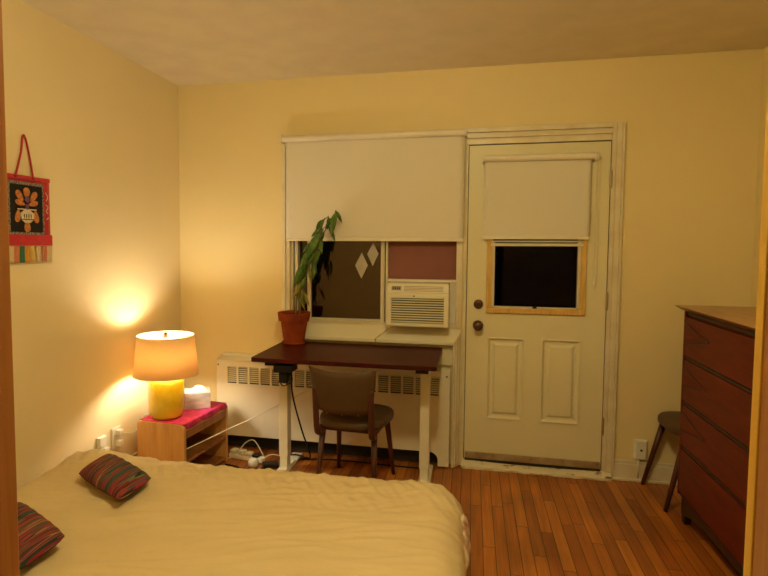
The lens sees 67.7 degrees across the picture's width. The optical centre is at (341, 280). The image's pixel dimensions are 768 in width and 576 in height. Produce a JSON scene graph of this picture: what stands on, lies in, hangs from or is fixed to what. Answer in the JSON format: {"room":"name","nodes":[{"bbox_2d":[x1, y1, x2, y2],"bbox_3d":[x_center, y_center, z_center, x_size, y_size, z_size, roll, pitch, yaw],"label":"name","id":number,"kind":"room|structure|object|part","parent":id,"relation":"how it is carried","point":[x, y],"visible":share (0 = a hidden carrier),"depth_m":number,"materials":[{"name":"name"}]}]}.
{"room":"bedroom","nodes":[
{"label":"bedroom","id":0,"kind":"room"},
{"bbox_2d":[2,0,180,488],"bbox_3d":[-1.753,0.042,1.734,0.100,2.548,5.120,1,4,13],"label":"wall","id":1,"kind":"structure","parent":0,"point":[102,126],"depth_m":3.09,"materials":[{"name":"paint"}]},
{"bbox_2d":[7,134,52,262],"bbox_3d":[-1.467,-0.382,2.656,0.025,0.594,0.313,1,4,11],"label":"wall hanging","id":2,"kind":"object","parent":1,"relation":"attached to","point":[28,196],"depth_m":2.66,"materials":[{"name":"fabric"}]},
{"bbox_3d":[-1.469,-0.575,2.634,0.024,0.207,0.123,1,4,13],"label":"hanging cord","id":3,"kind":"part","parent":2,"relation":"part of","materials":[{"name":"red fabric"}]},
{"bbox_3d":[-1.468,-0.335,2.655,0.003,0.222,0.202,1,4,13],"label":"panel","id":4,"kind":"part","parent":2,"relation":"part of","materials":[{"name":"black fabric"}]},
{"bbox_2d":[97,435,108,450],"bbox_3d":[-1.352,0.942,3.238,0.045,0.115,0.068,1,4,13],"label":"wall outlet","id":5,"kind":"object","parent":1,"relation":"attached to","point":[102,440],"visible":0.68,"depth_m":3.23,"materials":[{"name":"white plastic"}]},
{"bbox_3d":[-1.368,0.941,3.242,0.012,0.115,0.068,1,4,13],"label":"plate","id":6,"kind":"part","parent":5,"relation":"part of","materials":[{"name":"white plastic"}]},
{"bbox_2d":[111,425,123,449],"bbox_3d":[-1.320,0.928,3.374,0.046,0.125,0.080,1,4,13],"label":"wall outlet","id":7,"kind":"object","parent":1,"relation":"attached to","point":[116,433],"visible":1,"depth_m":3.36,"materials":[{"name":"white plastic"}]},
{"bbox_2d":[21,0,767,85],"bbox_3d":[0.067,-1.220,1.240,3.820,0.050,5.120,1,4,13],"label":"ceiling","id":8,"kind":"structure","parent":0,"point":[183,42],"depth_m":2.98,"materials":[{"name":"paint"}]},
{"bbox_2d":[178,49,762,464],"bbox_3d":[0.617,-0.072,3.753,3.620,2.548,0.120,1,4,13],"label":"wall","id":9,"kind":"structure","parent":0,"point":[692,120],"depth_m":3.48,"materials":[{"name":"paint"}]},
{"bbox_2d":[305,323,390,341],"bbox_3d":[-0.022,0.347,3.825,0.696,0.097,0.075,1,4,13],"label":"windowsill","id":10,"kind":"structure","parent":9,"relation":"attached to","point":[363,333],"depth_m":3.81,"materials":[{"name":"white paint"}]},
{"bbox_2d":[282,136,465,328],"bbox_3d":[0.196,-0.309,3.808,1.215,1.290,0.112,1,4,13],"label":"window","id":11,"kind":"structure","parent":9,"relation":"in","point":[401,261],"depth_m":3.77,"materials":[{"name":"paint"}]},
{"bbox_3d":[0.028,-0.309,3.841,0.533,1.155,0.033,1,4,13],"label":"sash","id":12,"kind":"part","parent":11,"relation":"part of","materials":[{"name":"wood"}]},
{"bbox_2d":[355,253,367,278],"bbox_3d":[0.132,-0.102,3.826,0.086,0.176,0.004,1,4,13],"label":"diamond ornament","id":13,"kind":"object","parent":11,"relation":"attached to","point":[361,265],"visible":1,"depth_m":3.82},
{"bbox_2d":[367,243,377,264],"bbox_3d":[0.207,-0.177,3.804,0.076,0.156,0.004,1,4,13],"label":"diamond ornament","id":14,"kind":"object","parent":11,"relation":"attached to","point":[372,254],"visible":1,"depth_m":3.80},
{"bbox_2d":[280,127,466,240],"bbox_3d":[0.189,-0.611,3.716,1.214,0.704,0.077,1,4,13],"label":"window blind","id":15,"kind":"object","parent":11,"relation":"attached to","point":[398,185],"visible":0.99,"depth_m":3.70,"materials":[{"name":"fabric"}]},
{"bbox_3d":[0.223,-0.306,3.814,1.155,1.195,0.090,1,4,13],"label":"frame","id":16,"kind":"part","parent":11,"relation":"part of","materials":[{"name":"wood"}]},
{"bbox_2d":[386,281,449,327],"bbox_3d":[0.511,0.144,3.753,0.392,0.272,0.334,1,4,13],"label":"air conditioner","id":17,"kind":"object","parent":11,"relation":"attached to","point":[417,304],"visible":0.98,"depth_m":3.60,"materials":[{"name":"plastic"}]},
{"bbox_3d":[0.483,0.045,3.622,0.388,0.058,0.049,1,4,13],"label":"control panel","id":18,"kind":"part","parent":17,"relation":"part of","materials":[{"name":"plastic"}]},
{"bbox_3d":[0.514,0.142,3.769,0.388,0.269,0.300,1,4,13],"label":"casing","id":19,"kind":"part","parent":17,"relation":"part of","materials":[{"name":"plastic"}]},
{"bbox_3d":[0.532,-0.001,3.736,0.458,0.016,0.060,1,4,13],"label":"panel rail","id":20,"kind":"part","parent":11,"relation":"part of","materials":[{"name":"white plastic"}]},
{"bbox_3d":[0.729,0.143,3.705,0.054,0.273,0.050,1,4,13],"label":"accordion panel","id":21,"kind":"part","parent":11,"relation":"part of","materials":[{"name":"white plastic"}]},
{"bbox_2d":[305,339,452,364],"bbox_3d":[0.180,0.468,3.809,1.102,0.140,0.030,1,4,13],"label":"trim","id":22,"kind":"structure","parent":9,"relation":"attached to","point":[446,358],"depth_m":3.72,"materials":[{"name":"paint"}]},
{"bbox_2d":[376,326,461,344],"bbox_3d":[0.498,0.357,3.706,0.552,0.097,0.075,1,4,13],"label":"windowsill","id":23,"kind":"structure","parent":9,"relation":"attached to","point":[409,335],"depth_m":3.70,"materials":[{"name":"white paint"}]},
{"bbox_2d":[451,329,462,467],"bbox_3d":[0.740,0.759,3.675,0.059,0.893,0.073,1,4,13],"label":"trim","id":24,"kind":"structure","parent":9,"relation":"attached to","point":[457,346],"depth_m":3.67,"materials":[{"name":"paint"}]},
{"bbox_2d":[461,144,468,460],"bbox_3d":[0.788,0.166,3.654,0.014,2.048,0.024,1,4,13],"label":"trim","id":25,"kind":"structure","parent":9,"relation":"attached to","point":[467,153],"depth_m":3.64,"materials":[{"name":"paint"}]},
{"bbox_2d":[461,458,611,480],"bbox_3d":[1.217,1.191,3.616,0.900,0.050,0.089,1,4,13],"label":"trim","id":26,"kind":"structure","parent":9,"relation":"attached to","point":[466,464],"depth_m":3.59,"materials":[{"name":"paint"}]},
{"bbox_2d":[463,140,611,469],"bbox_3d":[1.208,0.157,3.583,0.835,2.018,0.034,1,4,13],"label":"trim","id":27,"kind":"structure","parent":9,"relation":"attached to","point":[603,140],"depth_m":3.53,"materials":[{"name":"white wood"}]},
{"bbox_2d":[464,141,612,470],"bbox_3d":[1.206,0.167,3.552,0.838,2.022,0.109,1,4,13],"label":"door","id":28,"kind":"structure","parent":9,"relation":"in","point":[534,375],"depth_m":3.58,"materials":[{"name":"paint"}]},
{"bbox_3d":[0.864,0.288,3.617,0.066,0.066,0.069,1,4,13],"label":"knob","id":29,"kind":"part","parent":28,"relation":"part of","materials":[{"name":"brown metal"}]},
{"bbox_3d":[1.040,0.626,3.634,0.223,0.526,0.016,1,4,13],"label":"panel","id":30,"kind":"part","parent":28,"relation":"part of","materials":[{"name":"paint"}]},
{"bbox_3d":[1.207,-0.038,3.557,0.543,0.426,0.045,1,4,13],"label":"sash frame","id":31,"kind":"part","parent":28,"relation":"part of","materials":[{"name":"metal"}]},
{"bbox_3d":[1.204,-0.066,3.545,0.591,0.552,0.016,1,4,13],"label":"glazing frame","id":32,"kind":"part","parent":28,"relation":"part of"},
{"bbox_2d":[483,151,599,284],"bbox_3d":[1.204,-0.379,3.498,0.674,0.798,0.075,1,4,13],"label":"door blind","id":33,"kind":"object","parent":28,"relation":"attached to","point":[527,196],"visible":1,"depth_m":3.48,"materials":[{"name":"fabric"}]},
{"bbox_3d":[1.512,-0.378,3.409,0.008,0.710,0.005,-2,4,-32],"label":"pull chain","id":34,"kind":"part","parent":33,"relation":"part of","materials":[{"name":"white plastic"}]},
{"bbox_3d":[1.526,-0.377,3.405,0.004,0.710,0.007,1,4,13],"label":"pull chain","id":35,"kind":"part","parent":33,"relation":"part of","materials":[{"name":"white plastic"}]},
{"bbox_3d":[1.362,0.632,3.561,0.228,0.526,0.016,1,4,13],"label":"panel","id":36,"kind":"part","parent":28,"relation":"part of","materials":[{"name":"paint"}]},
{"bbox_2d":[467,122,612,144],"bbox_3d":[1.200,-0.899,3.494,0.849,0.102,0.026,1,4,13],"label":"trim","id":37,"kind":"structure","parent":9,"relation":"attached to","point":[581,131],"depth_m":3.48,"materials":[{"name":"paint"}]},
{"bbox_2d":[601,122,625,479],"bbox_3d":[1.644,0.142,3.456,0.069,2.168,0.025,1,4,13],"label":"trim","id":38,"kind":"structure","parent":9,"relation":"attached to","point":[619,129],"depth_m":3.45,"materials":[{"name":"paint"}]},
{"bbox_2d":[632,439,647,477],"bbox_3d":[1.816,1.084,3.469,0.082,0.232,0.034,1,4,13],"label":"wall outlet","id":39,"kind":"object","parent":9,"relation":"attached to","point":[640,447],"visible":1,"depth_m":3.46,"materials":[{"name":"white plastic"}]},
{"bbox_3d":[1.819,1.028,3.476,0.082,0.120,0.012,1,4,13],"label":"plate","id":40,"kind":"part","parent":39,"relation":"part of","materials":[{"name":"white plastic"}]},
{"bbox_2d":[613,459,676,485],"bbox_3d":[2.015,1.169,3.434,0.708,0.125,0.026,1,4,13],"label":"baseboard","id":41,"kind":"structure","parent":9,"relation":"attached to","point":[624,470],"depth_m":3.47,"materials":[{"name":"paint"}]},
{"bbox_2d":[216,445,740,575],"bbox_3d":[0.054,1.373,1.401,3.820,0.050,5.120,1,4,13],"label":"floor","id":42,"kind":"structure","parent":0,"point":[520,524],"depth_m":2.96,"materials":[{"name":"brown wood"}]},
{"bbox_2d":[137,404,227,465],"bbox_3d":[-0.986,1.013,3.591,0.321,0.387,0.510,1,4,18],"label":"nightstand","id":43,"kind":"object","parent":42,"relation":"on","point":[160,441],"visible":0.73,"depth_m":3.39,"materials":[{"name":"brown wood"}]},
{"bbox_3d":[-1.061,1.027,3.360,0.321,0.387,0.024,1,4,18],"label":"panel","id":44,"kind":"part","parent":43,"relation":"part of","materials":[{"name":"brown wood"}]},
{"bbox_2d":[139,401,226,428],"bbox_3d":[-0.979,0.832,3.578,0.316,0.035,0.490,1,4,18],"label":"table cloth","id":45,"kind":"object","parent":43,"relation":"on","point":[191,417],"visible":0.52,"depth_m":3.48,"materials":[{"name":"fabric"}]},
{"bbox_2d":[122,331,198,433],"bbox_3d":[-1.068,0.608,3.446,0.400,0.602,0.383,1,4,13],"label":"table lamp","id":46,"kind":"object","parent":45,"relation":"on","point":[164,359],"visible":0.98,"depth_m":3.34,"materials":[{"name":"yellow ceramic"}]},
{"bbox_3d":[-1.059,0.328,3.426,0.335,0.005,0.335,1,4,13],"label":"shade trim","id":47,"kind":"part","parent":46,"relation":"part of","materials":[{"name":"white fabric"}]},
{"bbox_3d":[-1.060,0.561,3.441,0.383,0.005,0.383,2,4,30],"label":"shade trim","id":48,"kind":"part","parent":46,"relation":"part of","materials":[{"name":"beige fabric"}]},
{"bbox_3d":[-1.059,0.445,3.434,0.382,0.234,0.382,1,4,13],"label":"lamp shade","id":49,"kind":"part","parent":46,"relation":"part of","materials":[{"name":"fabric"}]},
{"bbox_2d":[184,385,210,409],"bbox_3d":[-0.932,0.739,3.667,0.166,0.139,0.132,-1,4,-15],"label":"tissue box","id":50,"kind":"object","parent":45,"relation":"on","point":[198,397],"visible":0.99,"depth_m":3.61,"materials":[{"name":"paper"}]},
{"bbox_3d":[-0.847,0.888,3.538,0.017,0.047,0.462,1,4,18],"label":"rail","id":51,"kind":"part","parent":43,"relation":"part of","materials":[{"name":"brown wood"}]},
{"bbox_2d":[186,433,225,461],"bbox_3d":[-0.986,1.044,3.592,0.312,0.015,0.462,1,4,18],"label":"shelf","id":52,"kind":"object","parent":43,"relation":"attached to","point":[191,453],"depth_m":3.64,"materials":[{"name":"brown wood"}]},
{"bbox_2d":[190,454,225,465],"bbox_3d":[-0.983,1.183,3.600,0.304,0.014,0.462,1,4,18],"label":"shelf","id":53,"kind":"object","parent":43,"relation":"attached to","point":[213,459],"depth_m":3.73,"materials":[{"name":"brown wood"}]},
{"bbox_3d":[-0.912,0.999,3.821,0.321,0.387,0.024,1,4,18],"label":"panel","id":54,"kind":"part","parent":43,"relation":"part of","materials":[{"name":"brown wood"}]},
{"bbox_2d":[225,463,262,468],"bbox_3d":[-0.631,1.196,3.663,0.275,0.014,0.068,1,4,13],"label":"cable","id":55,"kind":"object","parent":42,"relation":"on","point":[225,463],"visible":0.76,"depth_m":3.67,"materials":[{"name":"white plastic"}]},
{"bbox_2d":[228,439,264,458],"bbox_3d":[-0.671,1.138,3.850,0.292,0.108,0.084,0,4,-12],"label":"cable","id":56,"kind":"object","parent":42,"relation":"on","point":[250,439],"visible":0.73,"depth_m":3.88,"materials":[{"name":"white plastic"}]},
{"bbox_2d":[229,447,264,463],"bbox_3d":[-0.634,1.164,3.812,0.260,0.062,0.056,2,4,25],"label":"power strip","id":57,"kind":"object","parent":42,"relation":"on","point":[242,454],"visible":0.99,"depth_m":3.80,"materials":[{"name":"white plastic"}]},
{"bbox_2d":[248,458,258,467],"bbox_3d":[-0.573,1.176,3.696,0.072,0.052,0.072,1,4,13],"label":"plug adapter","id":58,"kind":"object","parent":42,"relation":"on","point":[252,462],"visible":1,"depth_m":3.67,"materials":[{"name":"white plastic"}]},
{"bbox_2d":[262,460,278,468],"bbox_3d":[-0.460,1.187,3.676,0.100,0.035,0.060,-1,4,-16],"label":"power adapter","id":59,"kind":"object","parent":42,"relation":"on","point":[266,464],"visible":0.94,"depth_m":3.65,"materials":[{"name":"black plastic"}]},
{"bbox_2d":[216,352,450,466],"bbox_3d":[-0.085,0.858,3.859,1.606,0.672,0.095,1,4,13],"label":"baseboard heater","id":60,"kind":"object","parent":42,"relation":"on","point":[249,389],"visible":0.67,"depth_m":3.85,"materials":[{"name":"metal"}]},
{"bbox_2d":[228,366,235,381],"bbox_3d":[-0.761,0.648,3.964,0.066,0.107,0.009,1,4,13],"label":"grille","id":61,"kind":"object","parent":60,"relation":"attached to","point":[231,369],"depth_m":3.96,"materials":[{"name":"metal"}]},
{"bbox_2d":[239,367,246,382],"bbox_3d":[-0.681,0.650,3.946,0.066,0.107,0.009,1,4,13],"label":"grille","id":62,"kind":"object","parent":60,"relation":"attached to","point":[242,370],"depth_m":3.95,"materials":[{"name":"metal"}]},
{"bbox_2d":[250,367,258,382],"bbox_3d":[-0.602,0.651,3.928,0.066,0.107,0.009,1,4,13],"label":"grille","id":63,"kind":"object","parent":60,"relation":"attached to","point":[254,371],"depth_m":3.93,"materials":[{"name":"metal"}]},
{"bbox_2d":[261,368,269,383],"bbox_3d":[-0.522,0.653,3.910,0.066,0.107,0.009,1,4,13],"label":"grille","id":64,"kind":"object","parent":60,"relation":"attached to","point":[265,372],"depth_m":3.91,"materials":[{"name":"metal"}]},
{"bbox_2d":[272,369,278,384],"bbox_3d":[-0.443,0.654,3.892,0.066,0.107,0.009,1,4,13],"label":"grille","id":65,"kind":"object","parent":60,"relation":"attached to","point":[275,375],"depth_m":3.90,"materials":[{"name":"metal"}]},
{"bbox_2d":[295,370,303,385],"bbox_3d":[-0.284,0.657,3.856,0.066,0.107,0.009,1,4,13],"label":"grille","id":66,"kind":"object","parent":60,"relation":"attached to","point":[299,374],"depth_m":3.86,"materials":[{"name":"metal"}]},
{"bbox_2d":[307,371,311,386],"bbox_3d":[-0.205,0.659,3.837,0.066,0.107,0.009,1,4,13],"label":"grille","id":67,"kind":"object","parent":60,"relation":"attached to","point":[309,382],"depth_m":3.84,"materials":[{"name":"metal"}]},
{"bbox_2d":[378,375,387,390],"bbox_3d":[0.272,0.668,3.729,0.066,0.107,0.009,1,4,13],"label":"grille","id":68,"kind":"object","parent":60,"relation":"attached to","point":[382,379],"depth_m":3.73,"materials":[{"name":"metal"}]},
{"bbox_2d":[391,375,400,391],"bbox_3d":[0.352,0.669,3.711,0.066,0.107,0.009,1,4,13],"label":"grille","id":69,"kind":"object","parent":60,"relation":"attached to","point":[395,379],"depth_m":3.71,"materials":[{"name":"metal"}]},
{"bbox_2d":[403,376,412,392],"bbox_3d":[0.431,0.671,3.692,0.066,0.107,0.009,1,4,13],"label":"grille","id":70,"kind":"object","parent":60,"relation":"attached to","point":[407,380],"depth_m":3.69,"materials":[{"name":"metal"}]},
{"bbox_2d":[416,377,419,392],"bbox_3d":[0.510,0.672,3.674,0.066,0.107,0.009,1,4,13],"label":"grille","id":71,"kind":"object","parent":60,"relation":"attached to","point":[417,378],"depth_m":3.68,"materials":[{"name":"metal"}]},
{"bbox_2d":[431,378,438,394],"bbox_3d":[0.590,0.674,3.656,0.066,0.107,0.009,1,4,13],"label":"grille","id":72,"kind":"object","parent":60,"relation":"attached to","point":[434,381],"depth_m":3.66,"materials":[{"name":"metal"}]},
{"bbox_2d":[251,342,441,482],"bbox_3d":[0.055,0.827,3.521,1.074,0.777,0.606,1,4,13],"label":"desk","id":73,"kind":"object","parent":42,"relation":"on","point":[284,359],"visible":0.92,"depth_m":3.40,"materials":[{"name":"brown wood"}]},
{"bbox_2d":[186,368,358,448],"bbox_3d":[-0.396,0.748,3.530,1.091,0.466,0.190,0,4,-12],"label":"charging cable","id":74,"kind":"object","parent":73,"relation":"attached to","point":[357,368],"visible":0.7,"depth_m":3.54,"materials":[{"name":"white plastic"}]},
{"bbox_3d":[-0.359,0.848,3.617,0.050,0.680,0.066,1,4,13],"label":"leg","id":75,"kind":"part","parent":73,"relation":"part of","materials":[{"name":"white metal"}]},
{"bbox_2d":[278,210,341,345],"bbox_3d":[-0.213,-0.020,3.741,0.428,0.883,0.218,1,4,13],"label":"potted plant","id":76,"kind":"object","parent":73,"relation":"on","point":[293,322],"visible":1,"depth_m":3.71,"materials":[{"name":"green plant"}]},
{"bbox_3d":[-0.317,0.307,3.785,0.218,0.200,0.218,1,4,13],"label":"pot","id":77,"kind":"part","parent":76,"relation":"part of","materials":[{"name":"ceramic"}]},
{"bbox_3d":[-0.188,-0.092,3.753,0.203,0.653,0.024,1,4,15],"label":"stem","id":78,"kind":"part","parent":76,"relation":"part of","materials":[{"name":"green plant"}]},
{"bbox_3d":[-0.174,-0.111,3.742,0.280,0.691,0.022,1,4,13],"label":"stem","id":79,"kind":"part","parent":76,"relation":"part of","materials":[{"name":"green plant"}]},
{"bbox_3d":[0.498,0.864,3.421,0.050,0.680,0.066,1,4,13],"label":"leg","id":80,"kind":"part","parent":73,"relation":"part of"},
{"bbox_2d":[278,458,418,468],"bbox_3d":[0.046,1.197,3.736,0.910,0.010,0.164,0,4,0],"label":"cable","id":81,"kind":"object","parent":42,"relation":"on","point":[304,458],"visible":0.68,"depth_m":3.75,"materials":[{"name":"black plastic"}]},
{"bbox_2d":[309,366,394,478],"bbox_3d":[0.073,0.841,3.341,0.420,0.777,0.584,1,4,17],"label":"dining chair","id":82,"kind":"object","parent":42,"relation":"on","point":[345,400],"visible":1,"depth_m":3.12,"materials":[{"name":"brown leather"}]},
{"bbox_3d":[-0.122,1.032,3.246,0.037,0.406,0.106,2,4,25],"label":"leg","id":83,"kind":"part","parent":82,"relation":"part of","materials":[{"name":"brown wood"}]},
{"bbox_3d":[-0.021,1.009,3.620,0.037,0.407,0.128,0,4,-5],"label":"leg","id":84,"kind":"part","parent":82,"relation":"part of","materials":[{"name":"brown wood"}]},
{"bbox_3d":[0.002,0.599,3.086,0.384,0.262,0.084,1,4,17],"label":"backrest","id":85,"kind":"part","parent":82,"relation":"part of","materials":[{"name":"brown leather"}]},
{"bbox_3d":[0.081,0.829,3.365,0.370,0.023,0.340,1,4,17],"label":"seat frame","id":86,"kind":"part","parent":82,"relation":"part of","materials":[{"name":"brown wood"}]},
{"bbox_3d":[0.081,0.789,3.363,0.420,0.063,0.430,1,4,17],"label":"seat","id":87,"kind":"part","parent":82,"relation":"part of","materials":[{"name":"brown leather"}]},
{"bbox_3d":[0.175,1.039,3.157,0.036,0.406,0.106,1,4,9],"label":"leg","id":88,"kind":"part","parent":82,"relation":"part of","materials":[{"name":"brown wood"}]},
{"bbox_3d":[0.299,1.016,3.523,0.036,0.407,0.128,3,5,38],"label":"leg","id":89,"kind":"part","parent":82,"relation":"part of","materials":[{"name":"brown wood"}]},
{"bbox_2d":[640,411,679,511],"bbox_3d":[2.065,0.860,3.197,0.584,0.777,0.420,1,4,10],"label":"dining chair","id":90,"kind":"object","parent":42,"relation":"on","point":[669,420],"visible":0.09,"depth_m":3.25,"materials":[{"name":"brown wood"}]},
{"bbox_3d":[1.866,1.031,3.412,0.128,0.407,0.036,2,4,31],"label":"leg","id":91,"kind":"part","parent":90,"relation":"part of","materials":[{"name":"brown wood"}]},
{"bbox_3d":[2.039,0.809,3.199,0.430,0.063,0.420,1,4,10],"label":"seat","id":92,"kind":"part","parent":90,"relation":"part of","materials":[{"name":"brown plastic"}]},
{"bbox_3d":[1.809,1.051,3.083,0.128,0.407,0.037,0,4,-12],"label":"leg","id":93,"kind":"part","parent":90,"relation":"part of","materials":[{"name":"brown wood"}]},
{"bbox_2d":[675,305,756,575],"bbox_3d":[1.848,0.731,2.353,0.528,1.132,1.206,1,4,13],"label":"dresser","id":94,"kind":"object","parent":42,"relation":"on","point":[719,341],"visible":0.84,"depth_m":2.53,"materials":[{"name":"brown wood"}]},
{"bbox_3d":[1.788,1.186,2.943,0.052,0.150,0.060,1,4,13],"label":"leg","id":95,"kind":"part","parent":94,"relation":"part of","materials":[{"name":"brown wood"}]},
{"bbox_3d":[1.715,0.735,2.796,0.008,0.108,0.300,1,4,13],"label":"drawer pull","id":96,"kind":"part","parent":94,"relation":"part of","materials":[{"name":"brown wood"}]},
{"bbox_3d":[1.716,0.503,2.782,0.008,0.108,0.300,1,4,13],"label":"drawer pull","id":97,"kind":"part","parent":94,"relation":"part of","materials":[{"name":"brown wood"}]},
{"bbox_3d":[1.718,0.277,2.768,0.008,0.108,0.300,1,4,13],"label":"drawer pull","id":98,"kind":"part","parent":94,"relation":"part of","materials":[{"name":"brown wood"}]},
{"bbox_3d":[1.635,1.013,2.420,0.013,0.226,1.106,1,4,13],"label":"drawer","id":99,"kind":"part","parent":94,"relation":"part of","materials":[{"name":"brown wood"}]},
{"bbox_3d":[1.636,0.774,2.405,0.013,0.210,1.106,1,4,13],"label":"drawer","id":100,"kind":"part","parent":94,"relation":"part of","materials":[{"name":"brown wood"}]},
{"bbox_3d":[1.637,0.542,2.390,0.013,0.210,1.106,1,4,13],"label":"drawer","id":101,"kind":"part","parent":94,"relation":"part of","materials":[{"name":"brown wood"}]},
{"bbox_3d":[1.639,0.316,2.376,0.013,0.199,1.106,1,4,13],"label":"drawer","id":102,"kind":"part","parent":94,"relation":"part of","materials":[{"name":"brown wood"}]},
{"bbox_3d":[-0.601,1.140,1.919,1.840,0.345,1.560,1,4,11],"label":"bed","id":103,"kind":"object","parent":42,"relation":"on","visible":0},
{"bbox_2d":[17,449,465,575],"bbox_3d":[-0.573,1.089,1.912,1.984,0.417,1.776,1,4,11],"label":"bedspread","id":104,"kind":"object","parent":103,"relation":"on","point":[189,519],"visible":0.88,"depth_m":2.12,"materials":[{"name":"fabric"}]},
{"bbox_2d":[17,502,64,569],"bbox_3d":[-1.109,0.864,1.960,0.485,0.079,0.194,3,5,41],"label":"cushion","id":105,"kind":"object","parent":104,"relation":"on","point":[37,535],"visible":0.65,"depth_m":1.89,"materials":[{"name":"multicoloured fabric"}]},
{"bbox_2d":[79,453,150,499],"bbox_3d":[-0.983,0.834,2.453,0.500,0.079,0.203,4,5,44],"label":"cushion","id":106,"kind":"object","parent":104,"relation":"on","point":[111,474],"visible":1,"depth_m":2.38,"materials":[{"name":"multicoloured fabric"}]},
{"bbox_2d":[461,511,470,575],"bbox_3d":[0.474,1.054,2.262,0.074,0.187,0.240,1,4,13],"label":"quilt","id":107,"kind":"object","parent":104,"relation":"on","point":[466,532],"visible":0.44,"depth_m":2.24,"materials":[{"name":"white fabric"}]},
{"bbox_2d":[750,46,767,306],"bbox_3d":[1.873,0.111,0.907,0.100,2.548,5.120,1,4,13],"label":"wall","id":108,"kind":"structure","parent":0,"point":[764,86],"depth_m":3.22,"materials":[{"name":"paint"}]},
{"bbox_3d":[-0.107,0.121,0.591,3.620,2.548,0.120,1,4,13],"label":"wall","id":109,"kind":"structure","parent":0,"visible":0},
{"bbox_2d":[0,0,19,575],"bbox_3d":[-0.440,0.359,0.681,0.020,2.060,0.120,1,4,13],"label":"trim","id":110,"kind":"structure","parent":109,"relation":"attached to","point":[9,543],"depth_m":0.71,"materials":[{"name":"brown wood"}]},
{"bbox_2d":[743,90,767,575],"bbox_3d":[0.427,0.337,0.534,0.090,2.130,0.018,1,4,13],"label":"trim","id":111,"kind":"structure","parent":109,"relation":"attached to","point":[763,251],"depth_m":0.53,"materials":[{"name":"brown wood"}]}
]}

